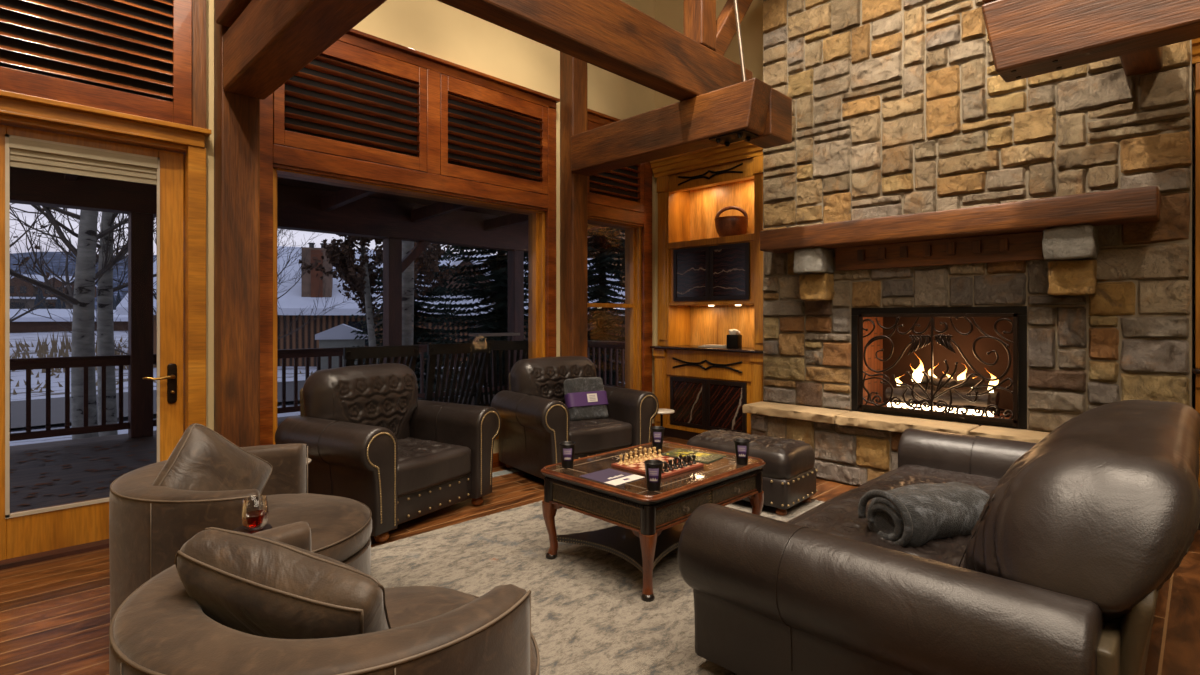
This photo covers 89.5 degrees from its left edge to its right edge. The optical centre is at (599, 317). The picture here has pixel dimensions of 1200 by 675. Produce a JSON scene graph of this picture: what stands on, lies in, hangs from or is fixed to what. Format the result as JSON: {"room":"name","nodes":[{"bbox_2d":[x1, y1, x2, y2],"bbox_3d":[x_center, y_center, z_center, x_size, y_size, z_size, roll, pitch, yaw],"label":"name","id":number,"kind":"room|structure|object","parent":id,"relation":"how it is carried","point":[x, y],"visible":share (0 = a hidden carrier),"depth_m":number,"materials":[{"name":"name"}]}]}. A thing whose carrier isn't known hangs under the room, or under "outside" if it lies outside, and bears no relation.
{"room":"living room","nodes":[
{"label":"living room","id":0,"kind":"room"},
{"bbox_2d":[9,137,157,184],"bbox_3d":[-3.088,-0.935,3.650,0.685,0.160,0.032,0,0,-45],"label":"roller blind","id":1,"kind":"object","parent":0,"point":[32,153],"depth_m":3.62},
{"bbox_2d":[204,0,654,452],"bbox_3d":[-2.086,-1.720,4.702,8.100,6.200,0.300,0,0,-45],"label":"wall","id":2,"kind":"structure","parent":0,"point":[435,28],"depth_m":5.48,"materials":[{"name":"beige paint"}]},
{"bbox_2d":[0,539,108,569],"bbox_3d":[-3.155,1.367,3.640,1.085,0.025,0.290,0,0,-45],"label":"baseboard","id":3,"kind":"structure","parent":2,"relation":"in","point":[92,546],"depth_m":3.48,"materials":[{"name":"brown wood"}]},
{"bbox_2d":[0,0,191,125],"bbox_3d":[-3.639,-2.080,2.932,2.800,1.680,0.050,0,0,-45],"label":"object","id":4,"kind":"object","parent":2,"relation":"attached to","point":[133,57],"visible":0.86,"depth_m":3.61,"materials":[{"name":"brown wood"}]},
{"bbox_2d":[0,90,211,559],"bbox_3d":[-3.723,0.072,3.019,3.005,2.615,0.325,0,0,-45],"label":"door","id":5,"kind":"structure","parent":2,"relation":"in","point":[37,133],"depth_m":3.71,"materials":[{"name":"brown wood"}]},
{"bbox_2d":[192,0,205,128],"bbox_3d":[-2.641,-2.127,3.974,0.085,1.785,0.045,0,0,-45],"label":"trim","id":6,"kind":"structure","parent":2,"relation":"attached to","point":[198,6],"depth_m":3.96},
{"bbox_2d":[260,29,559,444],"bbox_3d":[-1.493,-0.618,5.260,2.773,3.205,0.310,0,0,-45],"label":"window","id":7,"kind":"structure","parent":2,"relation":"in","point":[276,161],"depth_m":5.07,"materials":[{"name":"brown wood"}]},
{"bbox_2d":[273,41,426,171],"bbox_3d":[-1.896,-1.671,4.710,1.189,0.872,0.059,0,0,-45],"label":"louvered vent panel","id":8,"kind":"object","parent":7,"relation":"attached to","point":[350,101],"visible":0.73,"depth_m":4.71,"materials":[{"name":"brown wood"}]},
{"bbox_2d":[440,74,547,194],"bbox_3d":[-0.958,-1.671,5.648,1.200,0.872,0.059,0,0,-45],"label":"louvered vent panel","id":9,"kind":"object","parent":7,"relation":"attached to","point":[488,136],"visible":1,"depth_m":5.60,"materials":[{"name":"brown wood"}]},
{"bbox_2d":[587,108,651,391],"bbox_3d":[0.113,-0.618,6.866,1.250,3.205,0.310,0,0,-45],"label":"window","id":10,"kind":"structure","parent":2,"relation":"in","point":[632,222],"depth_m":7.13,"materials":[{"name":"brown wood"}]},
{"bbox_2d":[587,120,643,212],"bbox_3d":[0.166,-1.671,6.772,0.960,0.872,0.059,0,0,-45],"label":"shutter","id":11,"kind":"object","parent":10,"relation":"attached to","point":[622,188],"visible":0.47,"depth_m":6.82,"materials":[{"name":"brown wood"}]},
{"bbox_2d":[0,436,1199,674],"bbox_3d":[0.849,1.440,1.768,8.100,0.120,8.500,0,0,-45],"label":"floor","id":12,"kind":"structure","parent":0,"point":[55,613],"depth_m":2.91,"materials":[{"name":"brown wood"}]},
{"bbox_2d":[214,0,259,446],"bbox_3d":[-2.439,-1.620,4.066,0.230,6.000,0.200,0,0,-45],"label":"timber post","id":13,"kind":"object","parent":12,"relation":"on","point":[236,116],"visible":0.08,"depth_m":3.98,"materials":[{"name":"wood"}]},
{"bbox_2d":[216,0,251,26],"bbox_3d":[-1.461,-2.065,3.066,0.270,0.350,2.598,0,0,-45],"label":"beam","id":14,"kind":"structure","parent":13,"relation":"attached to","point":[227,11],"depth_m":3.76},
{"bbox_2d":[223,0,386,99],"bbox_3d":[-1.620,-1.650,3.268,0.250,0.360,2.087,0,0,-45],"label":"beam","id":15,"kind":"structure","parent":13,"relation":"attached to","point":[270,42],"depth_m":3.33,"materials":[{"name":"wood"}]},
{"bbox_2d":[437,0,752,100],"bbox_3d":[-0.619,-2.055,3.695,5.550,0.440,0.200,0,0,-45],"label":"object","id":16,"kind":"structure","parent":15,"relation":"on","point":[613,36],"depth_m":4.34,"materials":[{"name":"wood"}]},
{"bbox_2d":[684,0,715,50],"bbox_3d":[0.852,-3.550,5.165,0.210,2.540,0.200,0,0,-45],"label":"timber post","id":17,"kind":"object","parent":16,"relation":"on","point":[699,15],"visible":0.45,"depth_m":5.08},
{"bbox_2d":[715,0,752,55],"bbox_3d":[1.202,-2.755,5.515,1.026,1.319,0.140,0,0,-45],"label":"brace","id":18,"kind":"object","parent":17,"relation":"attached to","point":[726,28],"visible":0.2,"depth_m":5.38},
{"bbox_2d":[109,443,371,622],"bbox_3d":[-1.659,1.040,2.890,1.066,0.681,1.072,0,0,-16],"label":"barrel chair","id":19,"kind":"object","parent":12,"relation":"on","point":[148,524],"visible":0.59,"depth_m":2.48,"materials":[{"name":"brown leather"}]},
{"bbox_2d":[152,423,272,496],"bbox_3d":[-1.757,0.764,2.751,0.259,0.565,0.590,0,0,25],"label":"pillow","id":20,"kind":"object","parent":19,"relation":"on","point":[203,459],"visible":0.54,"depth_m":2.71,"materials":[{"name":"brown leather"}]},
{"bbox_2d":[260,493,371,561],"bbox_3d":[-1.655,1.022,2.892,1.058,0.176,1.058,0,0,-16],"label":"seat cushion","id":21,"kind":"object","parent":19,"relation":"on","point":[341,527],"depth_m":2.90,"materials":[{"name":"brown leather"}]},
{"bbox_2d":[233,523,271,533],"bbox_3d":[-1.255,1.070,2.181,0.130,0.620,0.130,0,0,-45],"label":"table","id":22,"kind":"object","parent":12,"relation":"on","point":[267,526],"visible":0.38,"depth_m":2.17,"materials":[{"name":"black metal"}]},
{"bbox_2d":[242,510,267,529],"bbox_3d":[-1.237,0.702,2.171,0.086,0.114,0.086,0,0,-45],"label":"glass","id":23,"kind":"object","parent":22,"relation":"on","point":[252,520],"visible":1,"depth_m":2.15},
{"bbox_2d":[109,521,539,674],"bbox_3d":[-0.702,1.040,1.707,1.072,0.681,1.066,0,0,32],"label":"barrel chair","id":24,"kind":"object","parent":12,"relation":"on","point":[158,629],"visible":0.77,"depth_m":1.35,"materials":[{"name":"brown leather"}]},
{"bbox_2d":[174,527,390,638],"bbox_3d":[-0.813,0.759,1.580,0.578,0.422,0.272,0,0,9],"label":"pillow","id":25,"kind":"object","parent":24,"relation":"on","point":[244,582],"visible":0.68,"depth_m":1.47,"materials":[{"name":"brown leather"}]},
{"bbox_2d":[385,586,539,674],"bbox_3d":[-0.700,1.022,1.711,1.058,0.176,1.058,0,0,32],"label":"seat cushion","id":26,"kind":"object","parent":24,"relation":"on","point":[406,605],"depth_m":2.00,"materials":[{"name":"brown leather"}]},
{"bbox_2d":[275,363,500,542],"bbox_3d":[-1.479,0.864,4.313,0.980,1.033,1.256,0,0,31],"label":"leather armchair","id":27,"kind":"object","parent":12,"relation":"on","point":[367,433],"visible":0.98,"depth_m":4.10,"materials":[{"name":"brown leather"}]},
{"bbox_2d":[397,437,470,496],"bbox_3d":[-1.440,1.018,4.289,0.828,0.244,0.711,0,0,31],"label":"seat cushion","id":28,"kind":"object","parent":27,"relation":"on","point":[424,464],"depth_m":4.13,"materials":[{"name":"leather"}]},
{"bbox_2d":[560,52,586,357],"bbox_3d":[-0.271,-1.620,6.235,0.215,6.000,0.200,0,0,-45],"label":"timber post","id":29,"kind":"object","parent":12,"relation":"on","point":[573,71],"visible":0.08,"depth_m":6.15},
{"bbox_2d":[571,78,770,175],"bbox_3d":[0.529,-1.645,5.417,0.250,0.370,2.087,0,0,-45],"label":"beam","id":30,"kind":"structure","parent":29,"relation":"attached to","point":[687,125],"depth_m":5.18,"materials":[{"name":"wood"}]},
{"bbox_2d":[709,129,758,146],"bbox_3d":[1.075,-1.438,4.872,0.210,0.045,0.330,0,0,-45],"label":"plate","id":31,"kind":"object","parent":30,"relation":"attached to","point":[726,139],"visible":1,"depth_m":4.85,"materials":[{"name":"black metal"}]},
{"bbox_2d":[744,88,791,148],"bbox_3d":[1.384,-1.637,4.990,0.345,0.375,0.260,0,0,-45],"label":"block","id":32,"kind":"object","parent":30,"relation":"attached to","point":[778,125],"visible":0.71,"depth_m":4.89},
{"bbox_2d":[491,356,658,478],"bbox_3d":[-0.246,0.873,5.503,1.256,1.013,0.980,0,0,-37],"label":"leather armchair","id":33,"kind":"object","parent":12,"relation":"on","point":[534,414],"visible":0.8,"depth_m":5.31,"materials":[{"name":"brown leather"}]},
{"bbox_2d":[564,377,607,420],"bbox_3d":[-0.124,0.734,5.482,0.402,0.386,0.221,0,0,-29],"label":"folded throw","id":34,"kind":"object","parent":33,"relation":"on","point":[585,398],"visible":0.92,"depth_m":5.42,"materials":[{"name":"fabric"}]},
{"bbox_2d":[569,418,632,454],"bbox_3d":[-0.218,1.018,5.467,0.711,0.244,0.828,0,0,-37],"label":"seat cushion","id":35,"kind":"object","parent":33,"relation":"on","point":[593,436],"depth_m":5.17,"materials":[{"name":"leather"}]},
{"bbox_2d":[370,499,823,674],"bbox_3d":[0.297,1.374,3.408,3.500,0.012,2.640,0,0,-45],"label":"area rug","id":36,"kind":"object","parent":12,"relation":"on","point":[590,616],"visible":0.19,"depth_m":3.12,"materials":[{"name":"carpet"}]},
{"bbox_2d":[541,441,765,601],"bbox_3d":[0.329,1.117,3.553,1.120,0.527,0.850,0,0,-45],"label":"coffee table","id":37,"kind":"object","parent":36,"relation":"on","point":[650,524],"visible":0.71,"depth_m":3.29,"materials":[{"name":"brown wood"}]},
{"bbox_2d":[559,441,575,467],"bbox_3d":[-0.187,0.790,3.490,0.097,0.139,0.097,0,0,-4],"label":"paper cup","id":38,"kind":"object","parent":37,"relation":"on","point":[567,448],"visible":1,"depth_m":3.46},
{"bbox_2d":[579,468,644,485],"bbox_3d":[0.065,0.857,3.268,0.234,0.004,0.270,0,0,-45],"label":"brochure","id":39,"kind":"object","parent":37,"relation":"on","point":[609,476],"visible":1,"depth_m":3.25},
{"bbox_2d":[556,521,685,572],"bbox_3d":[0.329,1.260,3.553,0.990,0.030,0.720,0,0,-45],"label":"shelf","id":40,"kind":"object","parent":37,"relation":"attached to","point":[617,540],"depth_m":3.39,"materials":[{"name":"brown wood"}]},
{"bbox_2d":[644,460,662,490],"bbox_3d":[0.269,0.790,3.034,0.097,0.139,0.097,0,0,5],"label":"paper cup","id":41,"kind":"object","parent":37,"relation":"on","point":[653,468],"visible":1,"depth_m":3.00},
{"bbox_2d":[611,454,703,478],"bbox_3d":[0.332,0.850,3.493,0.380,0.020,0.380,0,0,-45],"label":"board","id":42,"kind":"object","parent":37,"relation":"on","point":[639,467],"visible":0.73,"depth_m":3.42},
{"bbox_2d":[661,448,725,462],"bbox_3d":[0.579,0.856,3.777,0.340,0.006,0.230,0,0,39],"label":"magazine","id":43,"kind":"object","parent":37,"relation":"on","point":[705,457],"visible":0.82,"depth_m":3.78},
{"bbox_2d":[667,450,710,459],"bbox_3d":[0.557,0.853,3.781,0.240,0.001,0.170,0,0,39],"label":"picture","id":44,"kind":"object","parent":43,"relation":"on","point":[699,455],"depth_m":3.78},
{"bbox_2d":[734,439,750,464],"bbox_3d":[0.838,0.790,3.567,0.097,0.139,0.097,0,0,14],"label":"paper cup","id":45,"kind":"object","parent":37,"relation":"on","point":[742,446],"visible":1,"depth_m":3.54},
{"bbox_2d":[686,429,817,515],"bbox_3d":[1.134,1.140,4.608,0.872,0.481,0.549,0,0,42],"label":"ottoman","id":46,"kind":"object","parent":36,"relation":"on","point":[789,472],"visible":0.6,"depth_m":4.30,"materials":[{"name":"leather"}]},
{"bbox_2d":[686,429,814,478],"bbox_3d":[1.131,1.026,4.610,0.865,0.254,0.534,0,0,42],"label":"cushion","id":47,"kind":"object","parent":46,"relation":"on","point":[783,458],"depth_m":4.36,"materials":[{"name":"leather"}]},
{"bbox_2d":[653,349,762,439],"bbox_3d":[1.372,0.870,6.859,0.640,1.020,1.460,0,0,-45],"label":"base cabinet","id":48,"kind":"object","parent":12,"relation":"on","point":[705,390],"visible":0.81,"depth_m":6.66,"materials":[{"name":"brown wood"}]},
{"bbox_2d":[650,345,762,353],"bbox_3d":[1.361,0.345,6.848,0.670,0.030,1.520,0,0,-45],"label":"countertop","id":49,"kind":"structure","parent":48,"relation":"on","point":[682,347],"depth_m":6.60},
{"bbox_2d":[650,140,762,349],"bbox_3d":[1.358,-0.776,6.845,0.680,2.212,1.550,0,0,-45],"label":"display cabinet","id":50,"kind":"object","parent":49,"relation":"on","point":[698,268],"visible":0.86,"depth_m":6.88,"materials":[{"name":"brown wood"}]},
{"bbox_2d":[714,206,748,236],"bbox_3d":[1.464,-1.066,6.739,0.372,0.364,0.372,0,0,16],"label":"wooden basket","id":51,"kind":"object","parent":50,"relation":"on","point":[726,225],"visible":0.8,"depth_m":6.61,"materials":[{"name":"brown wood"}]},
{"bbox_2d":[715,218,747,236],"bbox_3d":[1.464,-0.997,6.739,0.364,0.225,0.364,0,0,16],"label":"bowl","id":52,"kind":"object","parent":51,"relation":"attached to","point":[724,226],"depth_m":6.60,"materials":[{"name":"brown wood"}]},
{"bbox_2d":[678,399,1199,674],"bbox_3d":[1.724,0.871,2.731,2.666,1.019,1.415,0,0,-45],"label":"leather sofa","id":53,"kind":"object","parent":12,"relation":"on","point":[1072,548],"visible":0.91,"depth_m":1.81,"materials":[{"name":"brown leather"}]},
{"bbox_2d":[787,464,999,567],"bbox_3d":[1.630,1.018,2.825,2.005,0.246,1.101,0,0,-45],"label":"seat cushion","id":54,"kind":"object","parent":53,"relation":"on","point":[838,515],"depth_m":2.91,"materials":[{"name":"leather"}]},
{"bbox_2d":[858,482,989,546],"bbox_3d":[1.425,0.832,2.608,0.587,0.239,0.283,0,0,-23],"label":"throw","id":55,"kind":"object","parent":53,"relation":"on","point":[914,515],"visible":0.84,"depth_m":2.49,"materials":[{"name":"fabric"}]},
{"bbox_2d":[742,401,1189,550],"bbox_3d":[2.496,1.094,4.679,0.373,0.581,2.992,0,0,-45],"label":"raised hearth","id":56,"kind":"object","parent":12,"relation":"on","point":[854,448],"visible":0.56,"depth_m":4.98,"materials":[{"name":"stone"}]},
{"bbox_2d":[859,313,1017,426],"bbox_3d":[2.613,0.375,4.764,0.037,0.820,1.132,0,0,-45],"label":"fireplace screen","id":57,"kind":"object","parent":56,"relation":"on","point":[941,339],"visible":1,"depth_m":4.70,"materials":[{"name":"brown metal"}]},
{"bbox_2d":[1195,374,1199,529],"bbox_3d":[4.600,0.870,3.631,0.640,1.020,1.460,0,0,-45],"label":"base cabinet","id":58,"kind":"object","parent":12,"relation":"on","point":[1197,376],"visible":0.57,"depth_m":3.92,"materials":[{"name":"brown wood"}]},
{"bbox_2d":[1192,364,1199,373],"bbox_3d":[4.589,0.345,3.620,0.670,0.030,1.520,0,0,-45],"label":"countertop","id":59,"kind":"structure","parent":58,"relation":"on","point":[1194,370],"depth_m":3.90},
{"bbox_2d":[1192,38,1199,367],"bbox_3d":[4.586,-0.776,3.617,0.680,2.212,1.550,0,0,-45],"label":"display cabinet","id":60,"kind":"object","parent":59,"relation":"on","point":[1195,42],"visible":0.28,"depth_m":3.97,"materials":[{"name":"brown wood"}]},
{"bbox_2d":[655,0,1194,408],"bbox_3d":[3.797,-1.720,4.575,0.560,6.200,8.300,0,0,-45],"label":"wall","id":61,"kind":"structure","parent":0,"point":[670,13],"depth_m":6.44,"materials":[{"name":"beige paint"}]},
{"bbox_2d":[763,0,1192,432],"bbox_3d":[2.833,-1.696,5.010,0.708,6.152,2.969,0,0,-45],"label":"wall","id":62,"kind":"structure","parent":0,"point":[900,107],"depth_m":4.60,"materials":[{"name":"stone"}]},
{"bbox_2d":[793,247,834,300],"bbox_3d":[1.890,-0.380,5.339,0.287,0.457,0.280,0,0,-45],"label":"stone corbel","id":63,"kind":"object","parent":62,"relation":"attached to","point":[817,263],"visible":1,"depth_m":5.27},
{"bbox_2d":[851,306,1026,428],"bbox_3d":[2.837,0.358,5.012,0.600,0.891,1.265,0,0,-45],"label":"fireplace insert","id":64,"kind":"object","parent":62,"relation":"in","point":[909,362],"visible":0.66,"depth_m":5.14,"materials":[{"name":"black metal"}]},
{"bbox_2d":[885,387,989,406],"bbox_3d":[2.733,0.639,4.932,0.112,0.132,0.758,0,0,-45],"label":"log","id":65,"kind":"object","parent":64,"relation":"on","point":[983,400],"visible":0.63,"depth_m":4.84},
{"bbox_2d":[887,402,993,415],"bbox_3d":[2.713,0.730,4.860,0.050,0.030,0.760,0,0,-45],"label":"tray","id":66,"kind":"object","parent":64,"relation":"on","point":[970,411],"depth_m":4.82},
{"bbox_2d":[896,385,999,404],"bbox_3d":[2.861,0.629,5.017,0.123,0.143,0.759,0,0,-43],"label":"log","id":67,"kind":"object","parent":64,"relation":"on","point":[994,397],"visible":0.29,"depth_m":4.83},
{"bbox_2d":[835,231,1043,270],"bbox_3d":[2.586,-0.510,4.764,0.105,0.200,1.480,0,0,-45],"label":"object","id":68,"kind":"object","parent":62,"relation":"attached to","point":[1025,246],"visible":0.97,"depth_m":4.67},
{"bbox_2d":[760,186,1160,252],"bbox_3d":[2.511,-0.704,4.687,0.310,0.195,2.686,0,0,-45],"label":"mantel shelf","id":69,"kind":"object","parent":62,"relation":"attached to","point":[1140,204],"visible":0.91,"depth_m":4.31,"materials":[{"name":"wood"}]},
{"bbox_2d":[1042,224,1098,295],"bbox_3d":[3.161,-0.380,4.067,0.279,0.458,0.282,0,0,-45],"label":"stone corbel","id":70,"kind":"object","parent":62,"relation":"attached to","point":[1073,276],"visible":1,"depth_m":4.00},
{"bbox_2d":[1119,47,1162,75],"bbox_3d":[3.196,-1.700,3.592,0.920,0.240,0.180,0,0,-45],"label":"block","id":71,"kind":"object","parent":62,"relation":"attached to","point":[1150,60],"visible":0.31,"depth_m":3.74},
{"bbox_3d":[4.031,-1.720,-1.202,8.400,6.200,0.200,0,0,-45],"label":"wall","id":72,"kind":"structure","parent":0,"visible":0},
{"bbox_2d":[982,0,1199,81],"bbox_3d":[3.918,-1.627,2.029,0.250,0.415,4.528,0,0,-45],"label":"beam","id":73,"kind":"structure","parent":72,"relation":"attached to","point":[1026,37],"depth_m":3.25,"materials":[{"name":"wood"}]},
{"label":"outside","id":74,"kind":"structure","parent":0,"visible":0},
{"bbox_2d":[10,252,156,309],"bbox_3d":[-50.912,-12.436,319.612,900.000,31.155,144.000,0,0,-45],"label":"hills","id":75,"kind":"structure","parent":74,"point":[56,260],"depth_m":187.65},
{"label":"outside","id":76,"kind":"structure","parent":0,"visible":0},
{"bbox_2d":[277,177,511,215],"bbox_3d":[-3.804,-1.920,6.703,13.100,0.100,4.940,0,0,-45],"label":"ceiling","id":77,"kind":"structure","parent":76,"point":[285,181],"depth_m":9.31,"materials":[{"name":"brown wood"}]},
{"bbox_2d":[10,167,527,252],"bbox_3d":[-5.127,-1.565,7.884,12.900,0.590,0.260,0,0,-45],"label":"header","id":78,"kind":"object","parent":77,"relation":"attached to","point":[298,208],"visible":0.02,"depth_m":8.75,"materials":[{"name":"brown wood"}]},
{"bbox_2d":[321,187,375,211],"bbox_3d":[-2.818,-1.700,7.626,0.100,0.340,4.836,0,0,-45],"label":"rafter","id":79,"kind":"object","parent":77,"relation":"attached to","point":[340,198],"visible":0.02,"depth_m":8.28,"materials":[{"name":"brown wood"}]},
{"bbox_2d":[411,202,469,221],"bbox_3d":[-1.828,-1.700,8.616,0.100,0.340,4.836,0,0,-45],"label":"rafter","id":80,"kind":"object","parent":77,"relation":"attached to","point":[438,208],"visible":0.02,"depth_m":9.29,"materials":[{"name":"brown wood"}]},
{"bbox_2d":[484,213,527,230],"bbox_3d":[-0.838,-1.700,9.606,0.100,0.340,4.836,0,0,-45],"label":"rafter","id":81,"kind":"object","parent":77,"relation":"attached to","point":[512,219],"visible":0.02,"depth_m":10.33,"materials":[{"name":"brown wood"}]},
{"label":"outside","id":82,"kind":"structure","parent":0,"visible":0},
{"bbox_2d":[11,360,624,427],"bbox_3d":[-14.142,1.985,14.142,120.000,0.684,5.600,0,0,-45],"label":"road","id":83,"kind":"structure","parent":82,"point":[38,406],"depth_m":15.17,"materials":[{"name":"asphalt"}]},
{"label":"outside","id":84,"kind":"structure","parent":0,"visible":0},
{"bbox_2d":[10,394,494,512],"bbox_3d":[-3.663,1.560,6.562,13.100,0.240,4.540,0,0,-45],"label":"floor","id":85,"kind":"structure","parent":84,"point":[26,475],"depth_m":5.87,"materials":[{"name":"wood"}]},
{"bbox_2d":[10,439,156,505],"bbox_3d":[-4.505,1.434,5.480,3.070,0.006,3.920,0,0,-45],"label":"fallen leaves","id":86,"kind":"object","parent":85,"relation":"on","point":[144,459],"visible":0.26,"depth_m":5.72,"materials":[{"name":"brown plant"}]},
{"bbox_2d":[128,212,152,437],"bbox_3d":[-5.614,0.085,7.396,0.220,2.710,0.220,0,0,-45],"label":"porch post","id":87,"kind":"object","parent":85,"relation":"on","point":[140,225],"visible":1,"depth_m":7.32,"materials":[{"name":"brown wood"}]},
{"bbox_2d":[10,355,129,440],"bbox_3d":[-6.834,0.892,6.177,3.230,0.895,0.120,0,0,-45],"label":"deck railing","id":88,"kind":"object","parent":87,"relation":"attached to","point":[48,363],"visible":0.95,"depth_m":6.90,"materials":[{"name":"brown wood"}]},
{"bbox_2d":[343,345,418,371],"bbox_3d":[-2.245,0.837,5.667,0.700,1.175,1.064,0,0,-45],"label":"rocking chair","id":89,"kind":"object","parent":85,"relation":"on","point":[411,352],"visible":0.12,"depth_m":5.33,"materials":[{"name":"black paint"}]},
{"bbox_2d":[383,238,401,362],"bbox_3d":[-3.323,0.085,9.687,0.220,2.710,0.220,0,0,-45],"label":"porch post","id":90,"kind":"object","parent":85,"relation":"on","point":[392,247],"visible":0.56,"depth_m":9.61,"materials":[{"name":"brown wood"}]},
{"bbox_2d":[153,346,374,425],"bbox_3d":[-4.465,0.892,8.545,3.010,0.895,0.120,0,0,-45],"label":"deck railing","id":91,"kind":"object","parent":90,"relation":"attached to","point":[282,354],"visible":0.27,"depth_m":8.65,"materials":[{"name":"brown wood"}]},
{"bbox_2d":[402,241,429,272],"bbox_3d":[-3.076,-1.035,9.935,0.583,0.608,0.120,0,0,-45],"label":"knee brace","id":92,"kind":"object","parent":90,"relation":"attached to","point":[420,246],"visible":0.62,"depth_m":9.89,"materials":[{"name":"brown wood"}]},
{"bbox_2d":[418,342,490,405],"bbox_3d":[-1.680,0.837,6.317,0.700,1.175,1.064,0,0,-41],"label":"rocking chair","id":93,"kind":"object","parent":85,"relation":"on","point":[433,350],"visible":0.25,"depth_m":6.03,"materials":[{"name":"black paint"}]},
{"bbox_2d":[469,341,527,406],"bbox_3d":[-1.149,0.837,7.095,0.700,1.175,1.064,0,0,-7],"label":"rocking chair","id":94,"kind":"object","parent":85,"relation":"on","point":[495,345],"visible":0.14,"depth_m":6.70,"materials":[{"name":"black paint"}]},
{"bbox_2d":[508,250,523,390],"bbox_3d":[-1.591,0.085,11.420,0.220,2.710,0.220,0,0,-45],"label":"porch post","id":95,"kind":"object","parent":85,"relation":"on","point":[515,257],"visible":0.56,"depth_m":11.35,"materials":[{"name":"brown wood"}]},
{"bbox_2d":[402,344,508,398],"bbox_3d":[-2.454,0.892,10.557,2.220,0.895,0.120,0,0,-45],"label":"deck railing","id":96,"kind":"object","parent":95,"relation":"attached to","point":[422,348],"visible":0.09,"depth_m":10.27,"materials":[{"name":"brown wood"}]},
{"bbox_3d":[-0.707,0.085,12.304,0.220,2.710,0.220,0,0,-45],"label":"porch post","id":97,"kind":"object","parent":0,"visible":0},
{"bbox_2d":[587,341,624,387],"bbox_3d":[0.750,0.892,10.847,3.880,0.895,0.120,0,0,45],"label":"deck railing","id":98,"kind":"object","parent":97,"relation":"attached to","point":[594,344],"visible":0.18,"depth_m":11.39,"materials":[{"name":"brown wood"}]},
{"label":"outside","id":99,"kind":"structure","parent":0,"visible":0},
{"bbox_2d":[10,309,624,445],"bbox_3d":[-6.718,0.694,70.357,210.000,3.772,189.000,0,0,-45],"label":"ground","id":100,"kind":"structure","parent":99,"point":[16,375],"depth_m":21.52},
{"bbox_2d":[10,274,97,308],"bbox_3d":[-90.474,-3.595,97.970,13.600,6.750,8.500,0,0,-45],"label":"house","id":101,"kind":"structure","parent":100,"relation":"on","point":[17,282],"depth_m":94.54,"materials":[{"name":"grey"}]},
{"bbox_2d":[10,203,125,322],"bbox_3d":[-11.238,-1.435,11.350,4.140,7.634,4.698,0,0,8],"label":"tree","id":102,"kind":"object","parent":100,"relation":"on","point":[54,212],"visible":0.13,"depth_m":11.62,"materials":[{"name":"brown plant"}]},
{"bbox_2d":[10,309,127,332],"bbox_3d":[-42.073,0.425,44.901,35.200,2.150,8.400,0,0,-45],"label":"house","id":103,"kind":"structure","parent":100,"relation":"on","point":[29,322],"depth_m":43.02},
{"bbox_2d":[10,205,156,438],"bbox_3d":[-7.746,-1.985,8.623,3.763,8.673,5.126,0,0,-17],"label":"tree","id":104,"kind":"object","parent":100,"relation":"on","point":[82,299],"visible":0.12,"depth_m":8.78,"materials":[{"name":"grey plant"}]},
{"bbox_2d":[10,214,156,365],"bbox_3d":[-8.019,-0.897,10.451,2.902,6.506,3.836,0,0,29],"label":"tree","id":105,"kind":"object","parent":100,"relation":"on","point":[155,240],"visible":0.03,"depth_m":9.95,"materials":[{"name":"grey plant"}]},
{"bbox_2d":[12,205,284,435],"bbox_3d":[-7.901,-1.939,10.130,4.602,8.578,5.136,0,0,-11],"label":"tree","id":106,"kind":"object","parent":100,"relation":"on","point":[105,324],"visible":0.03,"depth_m":9.47,"materials":[{"name":"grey plant"}]},
{"bbox_2d":[10,324,316,394],"bbox_3d":[-18.725,1.284,31.468,34.134,2.070,21.067,0,0,-45],"label":"dry grass","id":107,"kind":"structure","parent":100,"relation":"on","point":[42,350],"depth_m":27.77,"materials":[{"name":"plant"}]},
{"bbox_2d":[277,229,357,339],"bbox_3d":[-7.456,-0.860,14.074,2.533,6.620,3.039,0,0,40],"label":"tree","id":108,"kind":"object","parent":100,"relation":"on","point":[280,231],"visible":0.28,"depth_m":14.12,"materials":[{"name":"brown plant"}]},
{"bbox_2d":[315,324,367,369],"bbox_3d":[-7.806,1.280,18.357,1.440,2.200,1.160,0,0,-21],"label":"shed","id":109,"kind":"object","parent":100,"relation":"on","point":[340,335],"visible":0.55,"depth_m":17.82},
{"bbox_2d":[116,243,624,367],"bbox_3d":[-10.850,-0.620,34.664,23.200,6.400,14.400,0,0,-22],"label":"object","id":110,"kind":"structure","parent":100,"relation":"on","point":[303,294],"depth_m":27.21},
{"bbox_2d":[297,234,459,363],"bbox_3d":[-5.084,-1.167,13.743,3.925,7.222,3.288,0,0,-4],"label":"tree","id":111,"kind":"object","parent":100,"relation":"on","point":[360,278],"visible":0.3,"depth_m":13.38,"materials":[{"name":"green plant"}]},
{"bbox_2d":[402,241,413,364],"bbox_3d":[-3.803,-2.190,11.142,2.766,9.147,3.059,0,0,6],"label":"tree","id":112,"kind":"object","parent":100,"relation":"on","point":[408,274],"visible":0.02,"depth_m":11.30,"materials":[{"name":"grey plant"}]},
{"bbox_2d":[349,239,468,399],"bbox_3d":[-5.645,-1.579,17.715,4.550,8.000,4.230,0,0,-16],"label":"spruce tree","id":113,"kind":"object","parent":100,"relation":"on","point":[418,332],"visible":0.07,"depth_m":17.43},
{"bbox_2d":[415,245,597,400],"bbox_3d":[-2.337,-2.451,15.092,5.536,10.095,5.360,0,0,-9],"label":"spruce tree","id":114,"kind":"object","parent":100,"relation":"on","point":[495,292],"visible":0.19,"depth_m":14.64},
{"bbox_2d":[526,227,624,385],"bbox_3d":[-0.025,-1.976,17.286,4.838,9.066,5.205,0,0,-9],"label":"spruce tree","id":115,"kind":"object","parent":100,"relation":"on","point":[604,319],"visible":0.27,"depth_m":17.07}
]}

